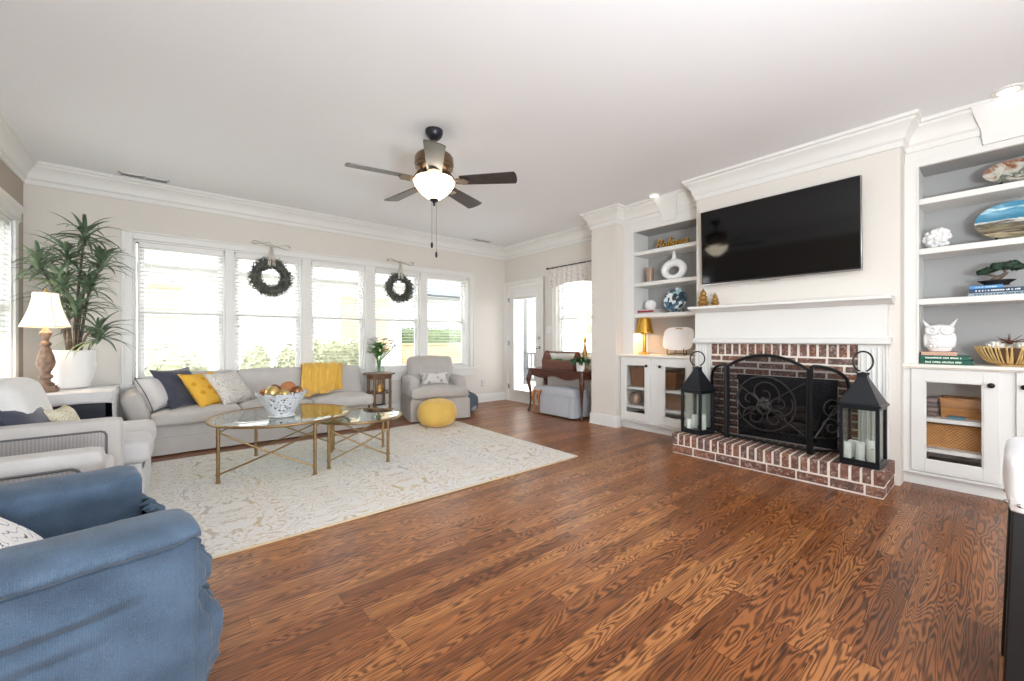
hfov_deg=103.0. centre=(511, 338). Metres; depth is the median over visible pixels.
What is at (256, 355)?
round shrub
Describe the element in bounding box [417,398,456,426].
pouf
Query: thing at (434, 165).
ceiling fan
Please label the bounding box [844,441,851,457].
candle
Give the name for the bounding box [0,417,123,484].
armchair
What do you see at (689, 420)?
candle
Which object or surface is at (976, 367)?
countertop
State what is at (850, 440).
candle
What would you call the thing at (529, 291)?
door
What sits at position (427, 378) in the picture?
lumbar pillow
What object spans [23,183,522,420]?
wall
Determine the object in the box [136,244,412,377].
window
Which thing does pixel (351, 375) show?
cushion
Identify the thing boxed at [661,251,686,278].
ring vase
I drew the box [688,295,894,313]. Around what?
shelf
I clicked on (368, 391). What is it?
shelf
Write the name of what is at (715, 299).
figurine
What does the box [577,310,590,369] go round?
table lamp
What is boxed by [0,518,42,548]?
throw pillow
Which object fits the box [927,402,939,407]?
folded throw
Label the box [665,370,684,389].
storage basket
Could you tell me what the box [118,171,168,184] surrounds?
ceiling vent
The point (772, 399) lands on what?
fire screen
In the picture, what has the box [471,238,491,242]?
ceiling vent
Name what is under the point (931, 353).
book
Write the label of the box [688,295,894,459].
fireplace mantel
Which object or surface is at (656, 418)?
base cabinet
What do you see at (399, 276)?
wreath
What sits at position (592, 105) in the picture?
ceiling
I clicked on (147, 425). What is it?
seat cushion
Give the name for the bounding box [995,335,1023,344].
starburst ornament
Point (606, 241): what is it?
wall column
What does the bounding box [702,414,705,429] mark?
candle
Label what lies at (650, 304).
ornament
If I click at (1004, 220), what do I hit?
plate
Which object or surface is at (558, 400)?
ottoman
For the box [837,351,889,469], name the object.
lantern
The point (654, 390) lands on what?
shelf
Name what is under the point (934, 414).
folded throw
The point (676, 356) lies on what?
countertop
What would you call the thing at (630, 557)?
floor
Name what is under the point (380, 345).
flower vase
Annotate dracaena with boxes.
[8,211,140,389]
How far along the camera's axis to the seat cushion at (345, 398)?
4.91 m
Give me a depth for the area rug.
3.20 m
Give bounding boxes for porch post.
[523,299,526,383]
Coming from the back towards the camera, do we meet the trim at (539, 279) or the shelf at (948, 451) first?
the trim at (539, 279)
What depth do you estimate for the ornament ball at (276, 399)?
3.37 m
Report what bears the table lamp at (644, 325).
on the countertop at (676, 356)
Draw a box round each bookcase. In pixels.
[623,213,695,354]
[904,136,1023,363]
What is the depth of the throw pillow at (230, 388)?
4.33 m
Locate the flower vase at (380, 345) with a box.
[366,337,396,372]
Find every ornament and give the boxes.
[645,300,655,308]
[922,227,952,247]
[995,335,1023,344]
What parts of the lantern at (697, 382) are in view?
handle, frame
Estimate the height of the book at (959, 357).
0.030 m
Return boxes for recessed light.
[647,193,660,197]
[991,82,1023,97]
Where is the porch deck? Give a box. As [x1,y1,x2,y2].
[523,382,534,390]
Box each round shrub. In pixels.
[145,340,210,375]
[239,343,272,369]
[273,343,294,366]
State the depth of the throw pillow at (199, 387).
4.12 m
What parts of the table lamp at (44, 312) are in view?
lamp shade, shade trim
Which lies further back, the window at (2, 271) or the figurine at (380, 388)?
the figurine at (380, 388)
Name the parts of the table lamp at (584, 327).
lamp shade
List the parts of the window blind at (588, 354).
rail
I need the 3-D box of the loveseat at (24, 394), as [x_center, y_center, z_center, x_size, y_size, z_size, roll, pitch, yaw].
[-3.037,0.662,2.772,0.910,0.851,1.044,0,0,-40]
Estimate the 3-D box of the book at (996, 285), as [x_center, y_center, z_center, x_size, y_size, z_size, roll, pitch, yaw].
[3.434,-0.370,2.947,0.191,0.024,0.156,0,0,-40]
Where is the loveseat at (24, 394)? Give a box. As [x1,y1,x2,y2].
[0,377,155,495]
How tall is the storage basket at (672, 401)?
0.179 m
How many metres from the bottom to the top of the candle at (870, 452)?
0.096 m
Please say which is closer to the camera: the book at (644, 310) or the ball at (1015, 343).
the ball at (1015, 343)
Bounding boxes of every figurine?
[376,379,383,391]
[697,289,708,305]
[711,293,719,305]
[922,319,956,351]
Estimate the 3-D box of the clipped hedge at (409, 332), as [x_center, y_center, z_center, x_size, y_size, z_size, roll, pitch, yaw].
[-1.974,0.306,13.266,4.232,1.389,0.973,0,0,-40]
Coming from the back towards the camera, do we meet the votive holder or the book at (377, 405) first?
the book at (377, 405)
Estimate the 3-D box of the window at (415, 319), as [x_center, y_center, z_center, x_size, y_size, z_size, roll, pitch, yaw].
[-1.757,-0.285,6.163,0.720,1.470,0.090,0,0,-40]
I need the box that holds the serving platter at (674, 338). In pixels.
[663,327,693,355]
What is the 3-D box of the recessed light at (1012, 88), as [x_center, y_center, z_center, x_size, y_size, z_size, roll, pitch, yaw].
[3.263,-1.634,2.676,0.152,0.012,0.152,0,0,-40]
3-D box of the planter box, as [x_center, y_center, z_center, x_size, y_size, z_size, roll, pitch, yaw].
[0.735,0.305,5.971,0.267,0.260,0.638,0,0,-40]
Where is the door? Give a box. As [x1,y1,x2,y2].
[508,283,540,403]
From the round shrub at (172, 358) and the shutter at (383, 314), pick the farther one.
the shutter at (383, 314)
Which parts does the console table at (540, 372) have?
leg, leg, leg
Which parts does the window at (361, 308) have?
sash, sash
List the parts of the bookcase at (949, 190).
panel, shelf, shelf, shelf, panel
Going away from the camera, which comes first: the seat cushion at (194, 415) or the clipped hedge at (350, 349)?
the seat cushion at (194, 415)
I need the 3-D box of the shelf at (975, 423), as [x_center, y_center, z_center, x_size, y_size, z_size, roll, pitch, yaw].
[3.691,0.605,2.651,0.353,0.030,1.572,0,0,-40]
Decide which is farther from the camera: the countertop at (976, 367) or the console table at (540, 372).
the console table at (540, 372)
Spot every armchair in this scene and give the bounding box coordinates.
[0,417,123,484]
[400,356,469,421]
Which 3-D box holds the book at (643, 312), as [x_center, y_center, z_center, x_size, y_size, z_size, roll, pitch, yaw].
[1.732,-0.316,5.014,0.190,0.020,0.300,0,0,-40]
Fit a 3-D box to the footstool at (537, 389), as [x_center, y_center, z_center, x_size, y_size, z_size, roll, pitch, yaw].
[0.468,0.905,6.182,0.369,0.410,0.176,0,0,-40]
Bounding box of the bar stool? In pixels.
[1001,436,1023,680]
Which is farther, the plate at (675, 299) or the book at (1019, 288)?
the plate at (675, 299)
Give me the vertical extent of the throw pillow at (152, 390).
0.325 m
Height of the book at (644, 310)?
0.024 m
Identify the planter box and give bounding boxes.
[542,350,580,369]
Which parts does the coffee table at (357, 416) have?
leg, leg, glass, leg, leg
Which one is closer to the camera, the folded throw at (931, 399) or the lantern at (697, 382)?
the folded throw at (931, 399)
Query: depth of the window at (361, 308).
5.80 m
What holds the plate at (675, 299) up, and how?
on the bookcase at (640, 250)
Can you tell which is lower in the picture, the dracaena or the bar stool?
the bar stool
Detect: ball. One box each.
[264,386,279,399]
[273,399,290,410]
[278,389,289,399]
[279,381,295,394]
[290,386,302,395]
[986,341,1004,347]
[1001,340,1019,347]
[1015,342,1023,347]
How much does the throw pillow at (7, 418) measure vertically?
0.331 m
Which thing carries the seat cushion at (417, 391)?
on the armchair at (413, 394)
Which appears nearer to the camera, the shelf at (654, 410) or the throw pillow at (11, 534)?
the throw pillow at (11, 534)
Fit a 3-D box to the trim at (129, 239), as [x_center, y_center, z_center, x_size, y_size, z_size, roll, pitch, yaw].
[-2.355,-0.258,5.614,4.470,1.735,0.205,0,0,-40]
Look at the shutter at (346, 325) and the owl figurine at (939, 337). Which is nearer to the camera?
the owl figurine at (939, 337)
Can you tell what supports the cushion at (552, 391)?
on the ottoman at (558, 400)
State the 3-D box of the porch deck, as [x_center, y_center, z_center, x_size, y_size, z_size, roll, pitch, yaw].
[0.979,1.275,8.378,2.550,0.250,6.800,0,0,-40]
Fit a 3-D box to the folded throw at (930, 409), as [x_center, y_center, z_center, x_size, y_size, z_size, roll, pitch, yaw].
[3.255,0.538,3.151,0.180,0.040,0.072,0,0,-40]
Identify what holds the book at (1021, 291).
on the bookcase at (949, 190)
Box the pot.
[51,350,96,389]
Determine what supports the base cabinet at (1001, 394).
on the floor
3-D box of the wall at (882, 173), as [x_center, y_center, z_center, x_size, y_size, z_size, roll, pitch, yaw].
[2.724,-0.270,3.897,0.820,2.740,1.541,0,0,-40]
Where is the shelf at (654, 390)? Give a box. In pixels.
[627,385,684,394]
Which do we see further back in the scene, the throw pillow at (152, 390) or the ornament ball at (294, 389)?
the throw pillow at (152, 390)
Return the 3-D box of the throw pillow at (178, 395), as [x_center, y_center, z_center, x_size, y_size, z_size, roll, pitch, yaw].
[-3.357,0.495,4.115,0.259,0.397,0.427,0,0,6]
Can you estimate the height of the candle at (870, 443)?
0.146 m
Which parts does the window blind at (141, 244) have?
head rail, ladder cord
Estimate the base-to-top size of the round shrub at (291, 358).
1.397 m
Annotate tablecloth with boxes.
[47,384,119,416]
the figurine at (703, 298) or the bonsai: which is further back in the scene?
the figurine at (703, 298)
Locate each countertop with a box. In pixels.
[618,354,694,359]
[902,363,1023,371]
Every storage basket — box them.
[629,366,643,386]
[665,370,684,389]
[665,393,684,410]
[927,421,980,452]
[939,395,980,420]
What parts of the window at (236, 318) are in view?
sash, sash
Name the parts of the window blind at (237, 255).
pull cord, head rail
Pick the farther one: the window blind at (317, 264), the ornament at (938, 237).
the window blind at (317, 264)
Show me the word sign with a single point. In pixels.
(683, 240)
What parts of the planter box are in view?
panel, handle, panel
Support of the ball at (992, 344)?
in the bowl at (1006, 356)
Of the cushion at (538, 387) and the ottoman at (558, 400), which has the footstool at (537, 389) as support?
the cushion at (538, 387)
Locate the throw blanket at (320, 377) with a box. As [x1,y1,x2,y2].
[301,361,342,396]
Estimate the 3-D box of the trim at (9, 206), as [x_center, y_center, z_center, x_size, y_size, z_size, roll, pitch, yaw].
[-3.913,-0.285,2.972,0.209,1.730,1.520,0,0,-40]
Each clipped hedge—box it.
[314,338,358,365]
[401,327,460,342]
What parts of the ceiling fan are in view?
blade, blade, lamp shade, blade, pull chain, blade, blade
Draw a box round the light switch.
[547,326,551,332]
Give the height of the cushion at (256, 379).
0.430 m
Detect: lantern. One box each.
[679,351,716,435]
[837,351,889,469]
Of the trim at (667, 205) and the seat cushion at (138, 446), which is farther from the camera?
the trim at (667, 205)
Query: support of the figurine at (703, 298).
on the fireplace mantel
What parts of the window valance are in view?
rod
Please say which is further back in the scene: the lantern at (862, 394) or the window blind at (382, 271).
the window blind at (382, 271)
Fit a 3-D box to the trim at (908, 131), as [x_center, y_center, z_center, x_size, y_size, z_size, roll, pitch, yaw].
[0.544,-1.538,2.163,5.710,0.205,8.920,0,0,-40]
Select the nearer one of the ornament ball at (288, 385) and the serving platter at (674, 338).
the ornament ball at (288, 385)
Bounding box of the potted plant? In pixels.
[569,356,590,370]
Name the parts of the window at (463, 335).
sash, sash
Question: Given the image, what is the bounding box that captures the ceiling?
[0,0,1023,246]
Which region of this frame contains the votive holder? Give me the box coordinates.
[645,267,653,281]
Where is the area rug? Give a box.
[148,420,577,558]
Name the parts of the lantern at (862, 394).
handle, frame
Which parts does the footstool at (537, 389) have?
leg, leg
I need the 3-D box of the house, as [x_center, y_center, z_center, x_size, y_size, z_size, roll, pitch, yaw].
[-3.092,-2.250,19.444,8.600,7.300,7.200,0,0,-40]
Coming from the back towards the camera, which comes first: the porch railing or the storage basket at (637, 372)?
the porch railing
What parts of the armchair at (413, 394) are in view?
arm, backrest, arm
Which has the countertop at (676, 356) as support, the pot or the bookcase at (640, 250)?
the bookcase at (640, 250)
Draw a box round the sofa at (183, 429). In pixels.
[120,365,373,456]
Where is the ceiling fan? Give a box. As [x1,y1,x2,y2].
[345,126,516,257]
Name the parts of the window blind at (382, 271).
rail, head rail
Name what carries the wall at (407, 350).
on the ground
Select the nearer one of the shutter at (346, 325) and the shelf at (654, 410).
the shelf at (654, 410)
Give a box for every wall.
[0,160,22,376]
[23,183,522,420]
[401,343,460,364]
[505,240,590,404]
[623,136,981,229]
[696,147,904,485]
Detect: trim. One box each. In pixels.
[0,91,1023,259]
[0,187,25,376]
[120,229,477,393]
[504,261,590,399]
[654,190,677,221]
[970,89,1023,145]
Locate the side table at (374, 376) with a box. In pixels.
[363,372,394,420]
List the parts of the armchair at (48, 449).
panel, arm, panel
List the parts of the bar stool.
leg, leg, seat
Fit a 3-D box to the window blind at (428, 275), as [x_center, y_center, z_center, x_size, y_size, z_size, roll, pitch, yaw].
[-1.068,-0.287,6.666,0.723,1.466,0.061,0,0,-40]
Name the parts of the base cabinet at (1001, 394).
panel, door, knob, door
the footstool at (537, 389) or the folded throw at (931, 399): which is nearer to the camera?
the folded throw at (931, 399)
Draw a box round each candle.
[687,418,692,428]
[692,414,697,427]
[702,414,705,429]
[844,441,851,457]
[848,439,856,456]
[855,441,864,460]
[865,439,874,458]
[867,448,874,462]
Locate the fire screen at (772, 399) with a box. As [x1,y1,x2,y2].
[710,354,850,454]
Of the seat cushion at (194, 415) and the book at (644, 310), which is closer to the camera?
the seat cushion at (194, 415)
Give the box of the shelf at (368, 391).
[366,390,391,393]
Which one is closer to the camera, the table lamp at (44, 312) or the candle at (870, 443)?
the candle at (870, 443)
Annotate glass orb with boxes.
[629,392,641,403]
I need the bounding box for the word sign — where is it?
[657,237,688,247]
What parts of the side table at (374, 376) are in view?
leg, leg, leg, leg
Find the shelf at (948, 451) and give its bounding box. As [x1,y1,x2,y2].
[927,445,980,459]
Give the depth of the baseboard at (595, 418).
5.31 m
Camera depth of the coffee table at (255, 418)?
3.28 m
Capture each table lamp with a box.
[18,288,71,392]
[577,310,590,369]
[635,318,653,354]
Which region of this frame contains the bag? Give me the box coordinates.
[468,391,477,411]
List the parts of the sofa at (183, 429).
arm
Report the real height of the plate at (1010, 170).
0.197 m
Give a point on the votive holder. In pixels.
(649, 271)
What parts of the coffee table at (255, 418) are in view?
leg, leg, glass, leg, leg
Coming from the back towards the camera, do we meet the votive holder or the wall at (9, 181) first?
the votive holder
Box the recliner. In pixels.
[0,465,222,680]
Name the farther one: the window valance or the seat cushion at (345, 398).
the window valance
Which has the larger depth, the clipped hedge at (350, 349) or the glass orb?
the clipped hedge at (350, 349)
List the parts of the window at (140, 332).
sash, sash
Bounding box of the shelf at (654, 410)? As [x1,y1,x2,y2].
[627,402,684,414]
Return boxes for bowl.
[254,389,307,417]
[973,346,1023,366]
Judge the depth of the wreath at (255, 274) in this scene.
4.96 m
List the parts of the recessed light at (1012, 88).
bulb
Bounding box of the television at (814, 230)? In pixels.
[701,175,862,285]
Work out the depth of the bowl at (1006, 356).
2.80 m
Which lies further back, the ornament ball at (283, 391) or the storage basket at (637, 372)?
the storage basket at (637, 372)
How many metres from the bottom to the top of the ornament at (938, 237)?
0.166 m
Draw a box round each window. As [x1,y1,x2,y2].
[0,229,3,377]
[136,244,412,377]
[137,242,224,377]
[234,253,300,371]
[311,266,363,370]
[375,273,418,369]
[427,278,465,365]
[559,284,590,353]
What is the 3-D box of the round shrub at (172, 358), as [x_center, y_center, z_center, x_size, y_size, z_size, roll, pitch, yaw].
[-4.705,0.729,5.707,0.868,1.442,0.880,0,0,-40]
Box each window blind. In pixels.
[0,215,9,378]
[139,242,222,369]
[235,253,300,366]
[311,261,363,370]
[375,268,418,369]
[427,274,465,365]
[558,281,590,355]
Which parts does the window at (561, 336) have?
sash, sash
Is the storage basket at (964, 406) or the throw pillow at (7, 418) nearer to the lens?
the throw pillow at (7, 418)
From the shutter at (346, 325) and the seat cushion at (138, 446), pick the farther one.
the shutter at (346, 325)
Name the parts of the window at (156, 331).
pane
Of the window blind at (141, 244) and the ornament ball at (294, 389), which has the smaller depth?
the ornament ball at (294, 389)
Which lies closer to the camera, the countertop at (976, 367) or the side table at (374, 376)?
the countertop at (976, 367)
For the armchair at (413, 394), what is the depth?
5.63 m
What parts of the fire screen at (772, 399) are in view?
panel, panel, panel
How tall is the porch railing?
0.710 m
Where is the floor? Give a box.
[151,400,1007,680]
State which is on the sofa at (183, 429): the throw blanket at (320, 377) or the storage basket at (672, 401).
the throw blanket at (320, 377)
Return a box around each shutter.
[341,296,358,341]
[376,298,388,351]
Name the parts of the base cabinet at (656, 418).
door, panel, door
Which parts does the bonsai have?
dish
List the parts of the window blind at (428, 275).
head rail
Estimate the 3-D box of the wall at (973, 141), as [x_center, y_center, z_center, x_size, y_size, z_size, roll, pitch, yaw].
[2.943,-0.270,3.667,0.460,2.740,4.250,0,0,-40]
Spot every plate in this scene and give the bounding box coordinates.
[664,288,686,311]
[974,200,1023,239]
[983,157,1023,183]
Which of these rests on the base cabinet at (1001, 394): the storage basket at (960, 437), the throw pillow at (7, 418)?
the storage basket at (960, 437)
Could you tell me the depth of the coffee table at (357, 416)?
3.60 m
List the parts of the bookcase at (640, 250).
panel, shelf, shelf, shelf, panel, panel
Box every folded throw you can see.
[927,396,938,402]
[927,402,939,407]
[927,406,939,411]
[927,410,939,416]
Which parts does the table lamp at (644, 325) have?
lamp shade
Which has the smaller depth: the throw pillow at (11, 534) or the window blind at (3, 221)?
the throw pillow at (11, 534)
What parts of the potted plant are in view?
pot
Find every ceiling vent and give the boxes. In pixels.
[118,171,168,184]
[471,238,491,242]
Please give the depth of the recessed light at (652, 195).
4.64 m
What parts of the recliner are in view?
arm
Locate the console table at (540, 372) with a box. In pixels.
[526,366,590,421]
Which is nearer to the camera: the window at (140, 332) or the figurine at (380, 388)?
the window at (140, 332)
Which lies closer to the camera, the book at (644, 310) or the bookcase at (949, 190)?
the bookcase at (949, 190)
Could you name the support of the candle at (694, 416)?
in the lantern at (697, 382)
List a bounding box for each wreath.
[247,240,293,297]
[383,258,414,304]
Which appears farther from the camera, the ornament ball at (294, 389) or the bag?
the bag
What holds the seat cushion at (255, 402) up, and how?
on the sofa at (183, 429)
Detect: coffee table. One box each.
[205,403,350,483]
[320,408,401,468]
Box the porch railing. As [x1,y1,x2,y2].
[524,352,534,380]
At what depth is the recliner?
1.04 m
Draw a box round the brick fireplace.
[672,344,894,499]
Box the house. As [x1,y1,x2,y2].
[401,279,534,366]
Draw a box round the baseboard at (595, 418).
[370,392,620,427]
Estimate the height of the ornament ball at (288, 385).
0.132 m
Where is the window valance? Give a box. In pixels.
[546,260,590,288]
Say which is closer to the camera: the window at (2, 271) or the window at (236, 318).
the window at (2, 271)
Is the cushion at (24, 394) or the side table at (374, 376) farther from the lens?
the side table at (374, 376)
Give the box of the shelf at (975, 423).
[927,413,980,426]
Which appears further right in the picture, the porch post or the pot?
the porch post
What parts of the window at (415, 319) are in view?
sash, sash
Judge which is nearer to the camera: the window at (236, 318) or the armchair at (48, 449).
the armchair at (48, 449)
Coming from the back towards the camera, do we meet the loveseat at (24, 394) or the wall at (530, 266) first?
the wall at (530, 266)
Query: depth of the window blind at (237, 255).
5.00 m
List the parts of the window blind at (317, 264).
ladder cord, head rail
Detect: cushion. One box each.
[0,377,54,412]
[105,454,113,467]
[123,419,155,439]
[123,431,153,464]
[150,403,239,426]
[236,397,312,408]
[237,367,301,398]
[305,391,373,406]
[317,365,361,393]
[410,384,468,399]
[533,385,549,389]
[541,385,587,397]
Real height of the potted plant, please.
0.202 m
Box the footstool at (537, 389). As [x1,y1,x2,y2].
[531,385,549,412]
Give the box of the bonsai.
[976,259,1023,284]
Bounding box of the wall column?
[591,223,622,425]
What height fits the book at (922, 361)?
0.034 m
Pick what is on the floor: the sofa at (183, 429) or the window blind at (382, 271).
the sofa at (183, 429)
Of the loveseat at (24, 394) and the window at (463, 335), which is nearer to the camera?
the loveseat at (24, 394)
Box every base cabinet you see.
[620,357,694,435]
[903,368,1023,499]
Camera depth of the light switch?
6.53 m
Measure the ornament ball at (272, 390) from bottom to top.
0.116 m
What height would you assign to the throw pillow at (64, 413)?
0.248 m
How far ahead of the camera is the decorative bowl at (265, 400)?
3.32 m
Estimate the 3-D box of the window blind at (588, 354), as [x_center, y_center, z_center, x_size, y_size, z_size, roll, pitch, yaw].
[0.973,-0.397,6.164,0.061,1.286,0.694,0,0,-40]
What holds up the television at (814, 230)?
attached to the wall at (882, 173)
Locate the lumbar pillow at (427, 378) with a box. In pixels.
[420,372,448,384]
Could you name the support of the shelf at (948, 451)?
attached to the base cabinet at (1001, 394)
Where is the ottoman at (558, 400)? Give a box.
[540,385,589,418]
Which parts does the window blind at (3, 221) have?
head rail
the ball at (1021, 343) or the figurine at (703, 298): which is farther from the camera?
the figurine at (703, 298)
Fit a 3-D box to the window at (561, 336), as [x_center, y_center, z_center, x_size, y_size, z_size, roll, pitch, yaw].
[1.007,-0.395,6.193,0.090,1.290,0.730,0,0,-40]
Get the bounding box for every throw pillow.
[0,406,50,426]
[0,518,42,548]
[43,404,80,421]
[134,378,167,411]
[149,367,196,409]
[177,372,221,406]
[203,370,254,404]
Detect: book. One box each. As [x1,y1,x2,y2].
[376,404,386,406]
[638,310,660,312]
[638,312,666,313]
[920,355,970,360]
[920,359,973,364]
[921,351,957,355]
[968,290,1023,295]
[969,284,1002,288]
[969,286,1023,292]
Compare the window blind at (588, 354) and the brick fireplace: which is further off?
the window blind at (588, 354)

